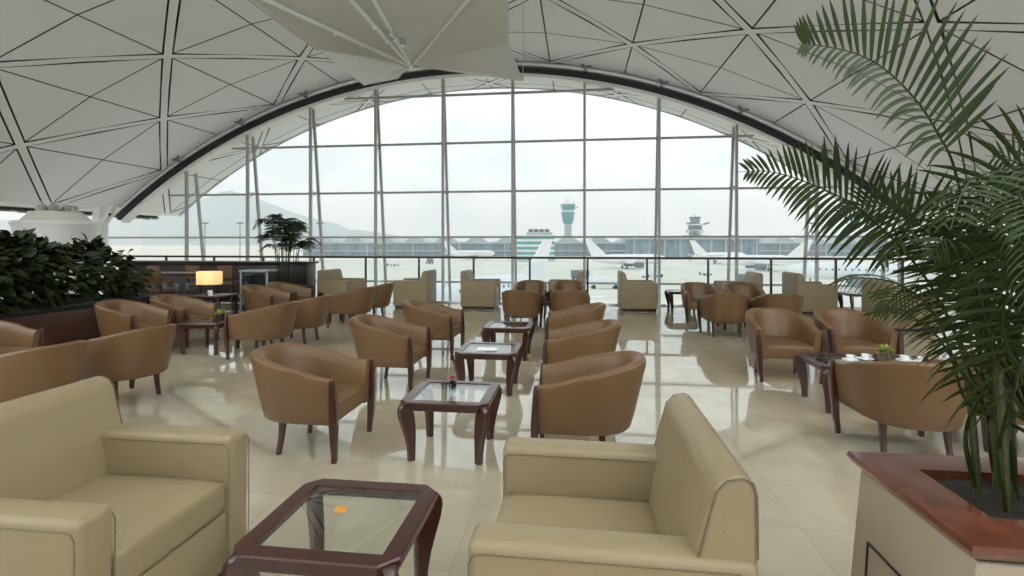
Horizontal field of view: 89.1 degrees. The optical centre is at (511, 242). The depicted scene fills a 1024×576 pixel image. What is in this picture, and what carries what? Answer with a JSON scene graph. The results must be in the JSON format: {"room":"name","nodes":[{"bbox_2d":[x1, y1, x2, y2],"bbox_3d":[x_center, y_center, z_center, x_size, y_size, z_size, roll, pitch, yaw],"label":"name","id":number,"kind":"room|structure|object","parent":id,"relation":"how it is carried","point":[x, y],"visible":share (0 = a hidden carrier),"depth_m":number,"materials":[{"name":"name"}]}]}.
{"room":"airport terminal","nodes":[
{"label":"airport terminal","id":0,"kind":"room"},
{"bbox_2d":[0,206,159,219],"bbox_3d":[-32.084,-3.811,11.876,28.836,5.557,27.500,0,0,7],"label":"ceiling","id":1,"kind":"structure","parent":0,"point":[9,209],"depth_m":18.20,"materials":[{"name":"grey"}]},
{"bbox_2d":[92,206,112,276],"bbox_3d":[-13.660,0.149,17.373,0.563,2.801,0.235,0,0,-27],"label":"column","id":2,"kind":"structure","parent":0,"point":[97,216],"depth_m":17.26,"materials":[{"name":"white paint"}]},
{"bbox_2d":[102,207,119,277],"bbox_3d":[-13.663,0.149,17.673,0.563,2.801,0.235,0,0,-27],"label":"column","id":3,"kind":"structure","parent":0,"point":[107,220],"depth_m":17.57,"materials":[{"name":"white paint"}]},
{"bbox_2d":[0,0,1023,215],"bbox_3d":[-2.978,-3.811,5.165,28.836,5.557,33.500,0,0,7],"label":"ceiling","id":4,"kind":"structure","parent":0,"point":[95,95],"depth_m":14.39,"materials":[{"name":"grey"}]},
{"bbox_2d":[0,200,179,215],"bbox_3d":[-17.720,-1.347,7.033,1.200,0.260,33.500,0,0,7],"label":"trim","id":5,"kind":"structure","parent":4,"relation":"attached to","point":[2,203],"depth_m":18.08,"materials":[{"name":"white paint"}]},
{"bbox_2d":[247,0,522,84],"bbox_3d":[-2.502,-5.122,10.812,5.358,2.747,4.572,0,0,7],"label":"reflector","id":6,"kind":"object","parent":4,"relation":"hanging from","point":[373,41],"visible":1,"depth_m":11.19,"materials":[{"name":"white fabric"}]},
{"bbox_2d":[388,33,405,46],"bbox_3d":[-2.479,-4.388,11.200,0.384,0.306,0.140,0,0,7],"label":"spotlight","id":7,"kind":"object","parent":6,"relation":"attached to","point":[401,40],"depth_m":11.17,"materials":[{"name":"silver metal"}]},
{"bbox_2d":[180,85,853,215],"bbox_3d":[-0.871,-3.830,21.797,28.901,5.619,0.130,0,0,7],"label":"trim","id":8,"kind":"structure","parent":4,"relation":"attached to","point":[430,93],"depth_m":21.87,"materials":[{"name":"grey paint"}]},
{"bbox_2d":[115,55,930,229],"bbox_3d":[-1.169,-3.555,18.552,29.285,6.293,0.784,0,0,7],"label":"arch","id":9,"kind":"object","parent":4,"relation":"attached to","point":[767,130],"visible":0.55,"depth_m":18.47,"materials":[{"name":"black paint"}]},
{"bbox_2d":[0,297,1023,575],"bbox_3d":[-1.912,1.750,0.822,44.000,0.400,25.150,0,0,7],"label":"floor","id":10,"kind":"structure","parent":0,"point":[807,485],"depth_m":4.25,"materials":[{"name":"beige tile"}]},
{"bbox_2d":[0,320,45,354],"bbox_3d":[-5.646,1.177,5.503,0.795,0.745,0.744,0,0,7],"label":"tub chair","id":11,"kind":"object","parent":10,"relation":"on","point":[14,337],"visible":0.59,"depth_m":5.74,"materials":[{"name":"brown leather"}]},
{"bbox_2d":[0,340,86,401],"bbox_3d":[-3.964,1.177,4.250,0.795,0.745,0.744,0,0,15],"label":"tub chair","id":12,"kind":"object","parent":10,"relation":"on","point":[24,372],"visible":0.66,"depth_m":4.03,"materials":[{"name":"brown leather"}]},
{"bbox_2d":[8,204,101,293],"bbox_3d":[-11.550,0.300,13.200,1.800,2.500,1.800,0,0,7],"label":"tower","id":13,"kind":"object","parent":10,"relation":"on","point":[61,226],"visible":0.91,"depth_m":12.72,"materials":[{"name":"white paint"}]},
{"bbox_2d":[0,294,152,345],"bbox_3d":[-7.630,1.232,6.611,1.920,0.635,5.440,0,0,7],"label":"planter box","id":14,"kind":"object","parent":10,"relation":"on","point":[70,322],"visible":0.34,"depth_m":7.70,"materials":[{"name":"brown wood"}]},
{"bbox_2d":[0,228,155,314],"bbox_3d":[-7.639,0.379,6.495,2.359,1.240,5.607,0,0,7],"label":"hedge","id":15,"kind":"object","parent":14,"relation":"on","point":[40,264],"visible":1,"depth_m":7.81,"materials":[{"name":"green plant"}]},
{"bbox_2d":[0,376,248,575],"bbox_3d":[-1.739,1.106,2.135,0.835,0.889,0.886,0,0,7],"label":"armchair","id":16,"kind":"object","parent":10,"relation":"on","point":[85,491],"visible":0.97,"depth_m":2.21,"materials":[{"name":"beige leather"}]},
{"bbox_2d":[46,474,223,575],"bbox_3d":[-1.656,1.143,2.125,0.650,0.174,0.584,0,0,7],"label":"seat cushion","id":17,"kind":"object","parent":16,"relation":"on","point":[157,516],"depth_m":2.15,"materials":[{"name":"beige leather"}]},
{"bbox_2d":[80,323,175,406],"bbox_3d":[-3.789,1.177,5.155,0.795,0.745,0.744,0,0,15],"label":"tub chair","id":18,"kind":"object","parent":10,"relation":"on","point":[131,355],"visible":0.77,"depth_m":4.88,"materials":[{"name":"brown leather"}]},
{"bbox_2d":[94,299,175,349],"bbox_3d":[-5.325,1.177,7.247,0.795,0.745,0.744,0,0,7],"label":"tub chair","id":19,"kind":"object","parent":10,"relation":"on","point":[115,316],"visible":0.6,"depth_m":7.29,"materials":[{"name":"brown leather"}]},
{"bbox_2d":[140,270,173,294],"bbox_3d":[-7.080,1.041,10.388,0.415,1.021,0.458,0,0,1],"label":"bar chair","id":20,"kind":"object","parent":10,"relation":"on","point":[156,278],"visible":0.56,"depth_m":10.19,"materials":[{"name":"beige leather"}]},
{"bbox_2d":[146,266,175,293],"bbox_3d":[-8.350,1.041,12.389,0.415,1.021,0.458,0,0,19],"label":"bar chair","id":21,"kind":"object","parent":10,"relation":"on","point":[164,282],"visible":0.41,"depth_m":12.29,"materials":[{"name":"beige leather"}]},
{"bbox_2d":[110,271,218,299],"bbox_3d":[-7.407,1.089,11.100,2.200,0.922,0.600,0,0,7],"label":"table","id":22,"kind":"object","parent":10,"relation":"on","point":[200,287],"visible":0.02,"depth_m":10.74,"materials":[{"name":"brown wood"}]},
{"bbox_2d":[149,294,219,347],"bbox_3d":[-5.124,1.177,8.038,0.795,0.745,0.744,0,0,7],"label":"tub chair","id":23,"kind":"object","parent":10,"relation":"on","point":[186,308],"visible":0.49,"depth_m":8.20,"materials":[{"name":"brown leather"}]},
{"bbox_2d":[185,266,213,302],"bbox_3d":[-7.443,1.041,12.389,0.415,1.021,0.458,0,0,17],"label":"bar chair","id":24,"kind":"object","parent":10,"relation":"on","point":[187,268],"visible":0.42,"depth_m":12.22,"materials":[{"name":"brown wood"}]},
{"bbox_2d":[175,318,240,354],"bbox_3d":[-4.316,1.333,7.462,0.664,0.433,0.644,0,0,7],"label":"side table","id":25,"kind":"object","parent":10,"relation":"on","point":[203,323],"visible":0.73,"depth_m":7.22,"materials":[{"name":"brown wood"}]},
{"bbox_2d":[214,309,225,321],"bbox_3d":[-4.165,1.026,7.449,0.193,0.182,0.178,0,0,-42],"label":"potted plant","id":26,"kind":"object","parent":25,"relation":"on","point":[220,314],"visible":0.99,"depth_m":7.41,"materials":[{"name":"green plant"}]},
{"bbox_2d":[184,293,239,313],"bbox_3d":[-5.441,1.241,9.400,0.720,0.618,0.600,0,0,7],"label":"table","id":27,"kind":"object","parent":10,"relation":"on","point":[216,296],"visible":0.41,"depth_m":9.42,"materials":[{"name":"brown wood"}]},
{"bbox_2d":[196,271,222,294],"bbox_3d":[-5.471,0.723,9.404,0.484,0.420,0.336,0,0,7],"label":"table lamp","id":28,"kind":"object","parent":27,"relation":"on","point":[209,278],"visible":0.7,"depth_m":9.27,"materials":[{"name":"yellow fabric"}]},
{"bbox_2d":[120,260,318,302],"bbox_3d":[-7.798,1.008,13.638,5.500,1.065,0.550,0,0,7],"label":"bar counter","id":29,"kind":"object","parent":10,"relation":"on","point":[306,274],"depth_m":13.47,"materials":[{"name":"brown wood"}]},
{"bbox_2d":[128,260,318,263],"bbox_3d":[-7.798,0.500,13.638,5.500,0.050,0.550,0,0,7],"label":"countertop","id":30,"kind":"structure","parent":29,"relation":"on","point":[134,261],"depth_m":13.35,"materials":[{"name":"brown wood"}]},
{"bbox_2d":[217,266,239,308],"bbox_3d":[-6.680,1.041,12.389,0.415,1.021,0.458,0,0,15],"label":"bar chair","id":31,"kind":"object","parent":10,"relation":"on","point":[227,270],"visible":0.64,"depth_m":12.18,"materials":[{"name":"brown wood"}]},
{"bbox_2d":[239,269,277,310],"bbox_3d":[-5.840,1.080,11.990,0.680,0.920,0.460,0,0,7],"label":"display cabinet","id":32,"kind":"object","parent":10,"relation":"on","point":[262,277],"visible":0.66,"depth_m":11.82,"materials":[{"name":"black metal"}]},
{"bbox_2d":[223,300,298,358],"bbox_3d":[-3.388,1.177,7.203,0.795,0.745,0.744,0,0,7],"label":"tub chair","id":33,"kind":"object","parent":10,"relation":"on","point":[276,321],"visible":0.99,"depth_m":6.91,"materials":[{"name":"brown leather"}]},
{"bbox_2d":[241,284,293,310],"bbox_3d":[-4.724,1.177,9.922,0.795,0.745,0.744,0,0,7],"label":"tub chair","id":34,"kind":"object","parent":10,"relation":"on","point":[254,296],"visible":0.64,"depth_m":9.67,"materials":[{"name":"brown leather"}]},
{"bbox_2d":[267,281,314,300],"bbox_3d":[-4.604,1.177,10.713,0.795,0.745,0.744,0,0,7],"label":"tub chair","id":35,"kind":"object","parent":10,"relation":"on","point":[300,293],"visible":0.4,"depth_m":10.93,"materials":[{"name":"brown leather"}]},
{"bbox_2d":[270,294,331,344],"bbox_3d":[-3.240,1.177,8.133,0.795,0.745,0.744,0,0,3],"label":"tub chair","id":36,"kind":"object","parent":10,"relation":"on","point":[311,312],"visible":0.63,"depth_m":7.88,"materials":[{"name":"brown leather"}]},
{"bbox_2d":[296,284,315,296],"bbox_3d":[-5.411,1.272,12.450,1.250,0.555,0.500,0,0,7],"label":"trough","id":37,"kind":"object","parent":10,"relation":"on","point":[303,285],"visible":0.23,"depth_m":12.47,"materials":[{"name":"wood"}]},
{"bbox_2d":[252,213,320,283],"bbox_3d":[-5.438,0.153,12.435,1.696,1.694,1.125,0,0,7],"label":"palm","id":38,"kind":"object","parent":37,"relation":"on","point":[288,226],"visible":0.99,"depth_m":12.37,"materials":[{"name":"green plant"}]},
{"bbox_2d":[250,342,374,463],"bbox_3d":[-1.576,1.177,4.020,0.795,0.745,0.744,0,0,7],"label":"tub chair","id":39,"kind":"object","parent":10,"relation":"on","point":[296,383],"visible":1,"depth_m":3.78,"materials":[{"name":"beige leather"}]},
{"bbox_2d":[222,478,442,575],"bbox_3d":[-0.682,1.333,2.133,0.664,0.433,0.644,0,0,7],"label":"side table","id":40,"kind":"object","parent":10,"relation":"on","point":[419,527],"visible":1,"depth_m":2.05,"materials":[{"name":"brown wood"}]},
{"bbox_2d":[333,506,347,512],"bbox_3d":[-0.721,1.121,2.188,0.050,0.003,0.050,0,0,-4],"label":"table card","id":41,"kind":"object","parent":40,"relation":"on","point":[339,509],"visible":1,"depth_m":2.19,"materials":[{"name":"orange paper"}]},
{"bbox_2d":[317,269,365,296],"bbox_3d":[-4.227,1.106,12.933,0.835,0.889,0.886,0,0,15],"label":"armchair","id":42,"kind":"object","parent":10,"relation":"on","point":[330,281],"visible":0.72,"depth_m":12.61,"materials":[{"name":"beige leather"}]},
{"bbox_2d":[350,285,361,290],"bbox_3d":[-4.146,1.143,12.912,0.650,0.174,0.584,0,0,15],"label":"seat cushion","id":43,"kind":"object","parent":42,"relation":"on","point":[352,287],"depth_m":12.82,"materials":[{"name":"beige leather"}]},
{"bbox_2d":[326,286,376,327],"bbox_3d":[-2.955,1.177,9.749,0.795,0.745,0.744,0,0,7],"label":"tub chair","id":44,"kind":"object","parent":10,"relation":"on","point":[359,301],"visible":0.88,"depth_m":9.45,"materials":[{"name":"brown leather"}]},
{"bbox_2d":[349,282,393,318],"bbox_3d":[-2.822,1.177,10.639,0.795,0.745,0.744,0,0,7],"label":"tub chair","id":45,"kind":"object","parent":10,"relation":"on","point":[383,294],"visible":0.43,"depth_m":10.39,"materials":[{"name":"brown leather"}]},
{"bbox_2d":[349,314,431,391],"bbox_3d":[-1.366,1.177,5.717,0.795,0.745,0.744,0,0,7],"label":"tub chair","id":46,"kind":"object","parent":10,"relation":"on","point":[391,342],"visible":0.94,"depth_m":5.43,"materials":[{"name":"brown leather"}]},
{"bbox_2d":[393,269,436,307],"bbox_3d":[-2.374,1.106,12.780,0.835,0.889,0.886,0,0,7],"label":"armchair","id":47,"kind":"object","parent":10,"relation":"on","point":[423,288],"visible":0.88,"depth_m":12.37,"materials":[{"name":"beige leather"}]},
{"bbox_2d":[402,299,464,359],"bbox_3d":[-1.121,1.177,7.248,0.795,0.745,0.744,0,0,7],"label":"tub chair","id":48,"kind":"object","parent":10,"relation":"on","point":[445,322],"visible":0.74,"depth_m":6.94,"materials":[{"name":"brown leather"}]},
{"bbox_2d":[397,380,501,464],"bbox_3d":[-0.446,1.333,3.917,0.664,0.433,0.644,0,0,7],"label":"side table","id":49,"kind":"object","parent":10,"relation":"on","point":[486,410],"visible":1,"depth_m":3.69,"materials":[{"name":"brown wood"}]},
{"bbox_2d":[447,374,456,389],"bbox_3d":[-0.450,1.048,3.892,0.083,0.137,0.097,0,0,-10],"label":"flower vase","id":50,"kind":"object","parent":49,"relation":"on","point":[452,383],"visible":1,"depth_m":3.88,"materials":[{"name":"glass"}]},
{"bbox_2d":[460,269,500,308],"bbox_3d":[-0.749,1.106,12.614,0.835,0.889,0.886,0,0,7],"label":"armchair","id":51,"kind":"object","parent":10,"relation":"on","point":[474,293],"visible":1,"depth_m":12.20,"materials":[{"name":"beige leather"}]},
{"bbox_2d":[453,342,522,395],"bbox_3d":[-0.240,1.333,5.544,0.664,0.433,0.644,0,0,7],"label":"side table","id":52,"kind":"object","parent":10,"relation":"on","point":[466,351],"visible":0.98,"depth_m":5.30,"materials":[{"name":"brown wood"}]},
{"bbox_2d":[477,347,496,350],"bbox_3d":[-0.264,1.115,5.477,0.210,0.004,0.150,0,0,1],"label":"brochure","id":53,"kind":"object","parent":52,"relation":"on","point":[478,348],"visible":1,"depth_m":5.49,"materials":[{"name":"white paper"}]},
{"bbox_2d":[481,321,534,360],"bbox_3d":[-0.047,1.333,7.112,0.664,0.433,0.644,0,0,7],"label":"side table","id":54,"kind":"object","parent":10,"relation":"on","point":[488,332],"visible":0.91,"depth_m":6.87,"materials":[{"name":"brown wood"}]},
{"bbox_2d":[502,290,542,326],"bbox_3d":[0.162,1.177,9.239,0.744,0.745,0.795,0,0,7],"label":"tub chair","id":55,"kind":"object","parent":10,"relation":"on","point":[516,303],"visible":0.91,"depth_m":8.94,"materials":[{"name":"brown leather"}]},
{"bbox_2d":[511,280,546,318],"bbox_3d":[0.396,1.177,11.001,0.744,0.745,0.795,0,0,7],"label":"tub chair","id":56,"kind":"object","parent":10,"relation":"on","point":[539,286],"visible":0.34,"depth_m":11.21,"materials":[{"name":"brown leather"}]},
{"bbox_2d":[118,255,999,302],"bbox_3d":[0.648,0.951,13.072,29.000,1.218,0.100,0,0,7],"label":"railing","id":57,"kind":"object","parent":10,"relation":"on","point":[165,256],"visible":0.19,"depth_m":12.99,"materials":[{"name":"grey metal"}]},
{"bbox_2d":[548,270,583,307],"bbox_3d":[1.294,1.106,12.376,0.835,0.889,0.886,0,0,7],"label":"armchair","id":58,"kind":"object","parent":10,"relation":"on","point":[580,277],"visible":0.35,"depth_m":11.99,"materials":[{"name":"beige leather"}]},
{"bbox_2d":[550,280,586,291],"bbox_3d":[1.196,1.177,10.950,0.744,0.745,0.795,0,0,7],"label":"tub chair","id":59,"kind":"object","parent":10,"relation":"on","point":[562,284],"visible":0.28,"depth_m":11.19,"materials":[{"name":"brown leather"}]},
{"bbox_2d":[549,290,589,310],"bbox_3d":[1.016,1.177,9.212,0.744,0.745,0.795,0,0,7],"label":"tub chair","id":60,"kind":"object","parent":10,"relation":"on","point":[558,299],"visible":0.53,"depth_m":8.88,"materials":[{"name":"brown leather"}]},
{"bbox_2d":[545,302,605,339],"bbox_3d":[0.857,1.177,6.978,0.795,0.745,0.744,0,0,7],"label":"tub chair","id":61,"kind":"object","parent":10,"relation":"on","point":[563,318],"visible":0.41,"depth_m":6.67,"materials":[{"name":"brown leather"}]},
{"bbox_2d":[542,319,620,363],"bbox_3d":[0.729,1.177,5.411,0.795,0.745,0.744,0,0,7],"label":"tub chair","id":62,"kind":"object","parent":10,"relation":"on","point":[600,336],"visible":0.58,"depth_m":5.11,"materials":[{"name":"brown leather"}]},
{"bbox_2d":[531,350,645,441],"bbox_3d":[0.563,1.177,3.779,0.795,0.745,0.744,0,0,7],"label":"tub chair","id":63,"kind":"object","parent":10,"relation":"on","point":[597,394],"visible":0.94,"depth_m":3.48,"materials":[{"name":"brown leather"}]},
{"bbox_2d":[468,393,758,575],"bbox_3d":[0.334,1.106,1.929,0.835,0.889,0.886,0,0,7],"label":"armchair","id":64,"kind":"object","parent":10,"relation":"on","point":[682,503],"visible":1,"depth_m":1.71,"materials":[{"name":"beige leather"}]},
{"bbox_2d":[496,493,658,533],"bbox_3d":[0.251,1.143,1.939,0.650,0.174,0.584,0,0,7],"label":"seat cushion","id":65,"kind":"object","parent":64,"relation":"on","point":[620,512],"depth_m":2.06,"materials":[{"name":"beige leather"}]},
{"bbox_2d":[617,270,657,311],"bbox_3d":[2.926,1.106,12.189,0.835,0.889,0.886,0,0,7],"label":"armchair","id":66,"kind":"object","parent":10,"relation":"on","point":[632,295],"visible":1,"depth_m":11.77,"materials":[{"name":"beige leather"}]},
{"bbox_2d":[664,289,694,310],"bbox_3d":[3.964,1.333,12.198,0.664,0.433,0.644,0,0,7],"label":"side table","id":67,"kind":"object","parent":10,"relation":"on","point":[669,293],"visible":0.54,"depth_m":12.07,"materials":[{"name":"brown wood"}]},
{"bbox_2d":[681,282,721,323],"bbox_3d":[3.733,1.177,10.377,0.744,0.745,0.795,0,0,5],"label":"tub chair","id":68,"kind":"object","parent":10,"relation":"on","point":[690,291],"visible":0.74,"depth_m":10.48,"materials":[{"name":"brown leather"}]},
{"bbox_2d":[390,300,1013,310],"bbox_3d":[-0.324,1.720,13.357,44.000,0.420,0.120,0,0,7],"label":"trim","id":69,"kind":"structure","parent":10,"relation":"attached to","point":[391,300],"depth_m":12.94,"materials":[{"name":"silver metal"}]},
{"bbox_2d":[697,293,748,337],"bbox_3d":[3.544,1.177,8.640,0.744,0.745,0.795,0,0,7],"label":"tub chair","id":70,"kind":"object","parent":10,"relation":"on","point":[720,307],"visible":0.99,"depth_m":8.36,"materials":[{"name":"brown leather"}]},
{"bbox_2d":[714,271,762,292],"bbox_3d":[5.153,1.106,11.887,0.835,0.889,0.886,0,0,7],"label":"armchair","id":71,"kind":"object","parent":10,"relation":"on","point":[756,278],"visible":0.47,"depth_m":11.77,"materials":[{"name":"beige leather"}]},
{"bbox_2d":[724,282,768,323],"bbox_3d":[4.564,1.177,10.241,0.744,0.745,0.795,0,0,10],"label":"tub chair","id":72,"kind":"object","parent":10,"relation":"on","point":[753,291],"visible":0.32,"depth_m":10.45,"materials":[{"name":"brown leather"}]},
{"bbox_2d":[748,294,803,314],"bbox_3d":[4.416,1.177,8.600,0.744,0.745,0.795,0,0,7],"label":"tub chair","id":73,"kind":"object","parent":10,"relation":"on","point":[793,302],"visible":0.41,"depth_m":8.27,"materials":[{"name":"brown leather"}]},
{"bbox_2d":[745,308,827,383],"bbox_3d":[3.134,1.177,6.118,0.744,0.745,0.795,0,0,7],"label":"tub chair","id":74,"kind":"object","parent":10,"relation":"on","point":[773,333],"visible":0.88,"depth_m":6.01,"materials":[{"name":"brown leather"}]},
{"bbox_2d":[782,271,837,313],"bbox_3d":[6.674,1.106,11.694,0.835,0.889,0.886,0,0,7],"label":"armchair","id":75,"kind":"object","parent":10,"relation":"on","point":[817,295],"visible":0.82,"depth_m":11.28,"materials":[{"name":"beige leather"}]},
{"bbox_2d":[838,291,860,308],"bbox_3d":[7.778,1.333,11.665,0.664,0.433,0.644,0,0,7],"label":"side table","id":76,"kind":"object","parent":10,"relation":"on","point":[840,293],"visible":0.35,"depth_m":11.63,"materials":[{"name":"brown wood"}]},
{"bbox_2d":[813,308,903,364],"bbox_3d":[3.946,1.177,6.086,0.744,0.745,0.795,0,0,7],"label":"tub chair","id":77,"kind":"object","parent":10,"relation":"on","point":[847,331],"visible":0.68,"depth_m":6.02,"materials":[{"name":"brown leather"}]},
{"bbox_2d":[793,352,929,413],"bbox_3d":[3.438,1.333,4.937,1.204,0.433,0.684,0,0,7],"label":"coffee table","id":78,"kind":"object","parent":10,"relation":"on","point":[801,359],"visible":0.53,"depth_m":5.21,"materials":[{"name":"brown wood"}]},
{"bbox_2d":[842,354,858,361],"bbox_3d":[3.217,1.092,4.945,0.140,0.050,0.140,0,0,7],"label":"cup","id":79,"kind":"object","parent":78,"relation":"on","point":[849,357],"visible":0.98,"depth_m":4.93,"materials":[{"name":"white ceramic"}]},
{"bbox_2d":[857,353,873,360],"bbox_3d":[3.394,1.092,4.993,0.140,0.050,0.140,0,0,7],"label":"cup","id":80,"kind":"object","parent":78,"relation":"on","point":[865,356],"visible":0.98,"depth_m":4.98,"materials":[{"name":"white ceramic"}]},
{"bbox_2d":[876,343,894,360],"bbox_3d":[3.506,1.032,4.891,0.165,0.171,0.191,0,0,7],"label":"potted plant","id":81,"kind":"object","parent":78,"relation":"on","point":[884,353],"visible":0.94,"depth_m":4.86,"materials":[{"name":"green plant"}]},
{"bbox_2d":[895,355,912,361],"bbox_3d":[3.719,1.092,4.932,0.140,0.050,0.140,0,0,7],"label":"cup","id":82,"kind":"object","parent":78,"relation":"on","point":[902,357],"visible":0.95,"depth_m":4.92,"materials":[{"name":"white ceramic"}]},
{"bbox_2d":[861,279,939,331],"bbox_3d":[7.050,1.106,9.489,0.835,0.889,0.886,0,0,7],"label":"armchair","id":83,"kind":"object","parent":10,"relation":"on","point":[865,306],"visible":0.28,"depth_m":9.14,"materials":[{"name":"beige leather"}]},
{"bbox_2d":[829,359,975,455],"bbox_3d":[2.927,1.177,3.849,0.744,0.745,0.795,0,0,7],"label":"tub chair","id":84,"kind":"object","parent":10,"relation":"on","point":[890,393],"visible":0.86,"depth_m":3.62,"materials":[{"name":"brown leather"}]},
{"bbox_2d":[846,451,1023,575],"bbox_3d":[2.021,1.165,1.553,1.620,0.770,0.650,0,0,7],"label":"planter","id":85,"kind":"object","parent":10,"relation":"on","point":[918,514],"visible":0.9,"depth_m":1.65,"materials":[{"name":"paint"}]},
{"bbox_2d":[739,0,1023,514],"bbox_3d":[1.693,0.000,1.833,2.287,1.663,0.901,0,0,-31],"label":"areca palm","id":86,"kind":"object","parent":85,"relation":"on","point":[990,320],"visible":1,"depth_m":1.65,"materials":[{"name":"green plant"}]},
{"bbox_2d":[923,358,1023,451],"bbox_3d":[3.766,1.177,3.945,0.744,0.745,0.795,0,0,7],"label":"tub chair","id":87,"kind":"object","parent":10,"relation":"on","point":[983,419],"visible":0.09,"depth_m":3.87,"materials":[{"name":"brown leather"}]},
{"bbox_2d":[108,78,942,303],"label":"window","id":88,"kind":"structure","parent":0,"point":[734,137],"depth_m":19.07,"materials":[{"name":"grey paint"}]},
{"label":"outside","id":89,"kind":"structure","parent":0,"visible":0},
{"bbox_2d":[99,245,1020,308],"bbox_3d":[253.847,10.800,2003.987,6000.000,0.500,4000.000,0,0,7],"label":"ground","id":90,"kind":"structure","parent":89,"point":[675,270],"depth_m":223.93,"materials":[{"name":"concrete"}]},
{"bbox_2d":[386,260,398,265],"bbox_3d":[-55.263,9.150,240.599,7.000,2.800,2.300,0,0,37],"label":"truck","id":91,"kind":"object","parent":90,"relation":"on","point":[390,262],"visible":0.98,"depth_m":238.96,"materials":[{"name":"white metal"}]},
{"bbox_2d":[444,241,494,259],"bbox_3d":[-27.351,4.650,329.939,33.400,11.800,34.000,0,0,-5],"label":"airliner","id":92,"kind":"object","parent":90,"relation":"on","point":[453,251],"visible":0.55,"depth_m":328.53,"materials":[{"name":"white metal"}]},
{"bbox_2d":[436,239,605,300],"bbox_3d":[-2.619,4.945,78.545,32.300,11.210,33.630,0,0,35],"label":"airliner","id":93,"kind":"object","parent":90,"relation":"on","point":[538,266],"visible":0.16,"depth_m":81.08,"materials":[{"name":"white metal"}]},
{"bbox_2d":[516,229,554,260],"bbox_3d":[12.115,1.000,308.000,25.000,18.900,16.000,0,0,0],"label":"building","id":94,"kind":"structure","parent":90,"relation":"on","point":[526,247],"depth_m":300.30,"materials":[{"name":"teal glass"}]},
{"bbox_2d":[526,232,552,234],"bbox_3d":[16.115,-5.450,308.000,15.000,1.800,10.000,0,0,0],"label":"roof","id":95,"kind":"object","parent":94,"relation":"on","point":[527,233],"depth_m":303.03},
{"bbox_2d":[560,197,577,235],"bbox_3d":[52.765,-17.234,480.000,16.735,55.568,14.590,0,0,0],"label":"control tower","id":96,"kind":"structure","parent":90,"relation":"on","point":[567,207],"depth_m":476.15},
{"bbox_2d":[571,270,594,278],"bbox_3d":[20.493,9.150,150.479,7.000,2.800,2.300,0,0,-29],"label":"truck","id":97,"kind":"object","parent":90,"relation":"on","point":[574,273],"visible":0.46,"depth_m":148.95,"materials":[{"name":"black metal"}]},
{"bbox_2d":[589,276,616,288],"bbox_3d":[21.308,9.150,120.000,7.000,2.800,2.300,0,0,0],"label":"truck","id":98,"kind":"object","parent":90,"relation":"on","point":[591,278],"visible":0.79,"depth_m":118.90,"materials":[{"name":"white metal"}]},
{"bbox_2d":[297,238,937,255],"bbox_3d":[91.077,2.650,431.000,530.000,15.800,28.000,0,0,0],"label":"terminal building","id":99,"kind":"structure","parent":90,"relation":"on","point":[331,246],"depth_m":420.00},
{"bbox_2d":[586,240,666,268],"bbox_3d":[47.268,4.650,214.903,35.400,11.800,34.000,0,0,-8],"label":"airliner","id":100,"kind":"object","parent":90,"relation":"on","point":[595,251],"visible":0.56,"depth_m":212.84,"materials":[{"name":"white metal"}]},
{"bbox_2d":[641,268,663,277],"bbox_3d":[43.064,9.150,159.649,7.000,2.800,2.300,0,0,-21],"label":"truck","id":101,"kind":"object","parent":90,"relation":"on","point":[650,270],"visible":0.68,"depth_m":158.48,"materials":[{"name":"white metal"}]},
{"bbox_2d":[621,238,765,256],"bbox_3d":[119.654,3.600,347.000,90.000,13.900,20.000,0,0,0],"label":"building","id":102,"kind":"structure","parent":90,"relation":"on","point":[670,247],"depth_m":340.04,"materials":[{"name":"grey glass"}]},
{"bbox_2d":[682,214,708,235],"bbox_3d":[122.791,-11.450,348.000,18.644,16.000,17.119,0,0,0],"label":"control tower","id":103,"kind":"structure","parent":102,"relation":"on","point":[695,228],"depth_m":344.97,"materials":[{"name":"grey concrete"}]},
{"bbox_2d":[699,266,711,275],"bbox_3d":[63.494,9.150,170.998,2.300,2.800,7.000,0,0,4],"label":"truck","id":104,"kind":"object","parent":90,"relation":"on","point":[703,269],"visible":0.94,"depth_m":168.04,"materials":[{"name":"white metal"}]},
{"bbox_2d":[689,240,745,263],"bbox_3d":[103.311,4.650,259.879,31.400,11.800,34.000,0,0,-10],"label":"airliner","id":105,"kind":"object","parent":90,"relation":"on","point":[697,249],"visible":0.55,"depth_m":257.74,"materials":[{"name":"white metal"}]},
{"bbox_2d":[716,240,812,270],"bbox_3d":[96.847,4.650,199.903,35.400,11.800,34.000,0,0,8],"label":"airliner","id":106,"kind":"object","parent":90,"relation":"on","point":[798,252],"visible":0.56,"depth_m":198.05,"materials":[{"name":"white metal"}]},
{"bbox_2d":[787,245,962,287],"bbox_3d":[83.222,4.650,119.650,35.400,11.800,34.000,0,0,30],"label":"airliner","id":107,"kind":"object","parent":90,"relation":"on","point":[826,269],"visible":0.27,"depth_m":120.62,"materials":[{"name":"white metal"}]},
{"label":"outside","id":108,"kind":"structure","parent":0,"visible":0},
{"bbox_2d":[0,191,1007,244],"bbox_3d":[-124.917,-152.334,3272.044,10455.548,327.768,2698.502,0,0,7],"label":"hills","id":109,"kind":"structure","parent":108,"point":[222,213],"depth_m":2759.52,"materials":[{"name":"grey"}]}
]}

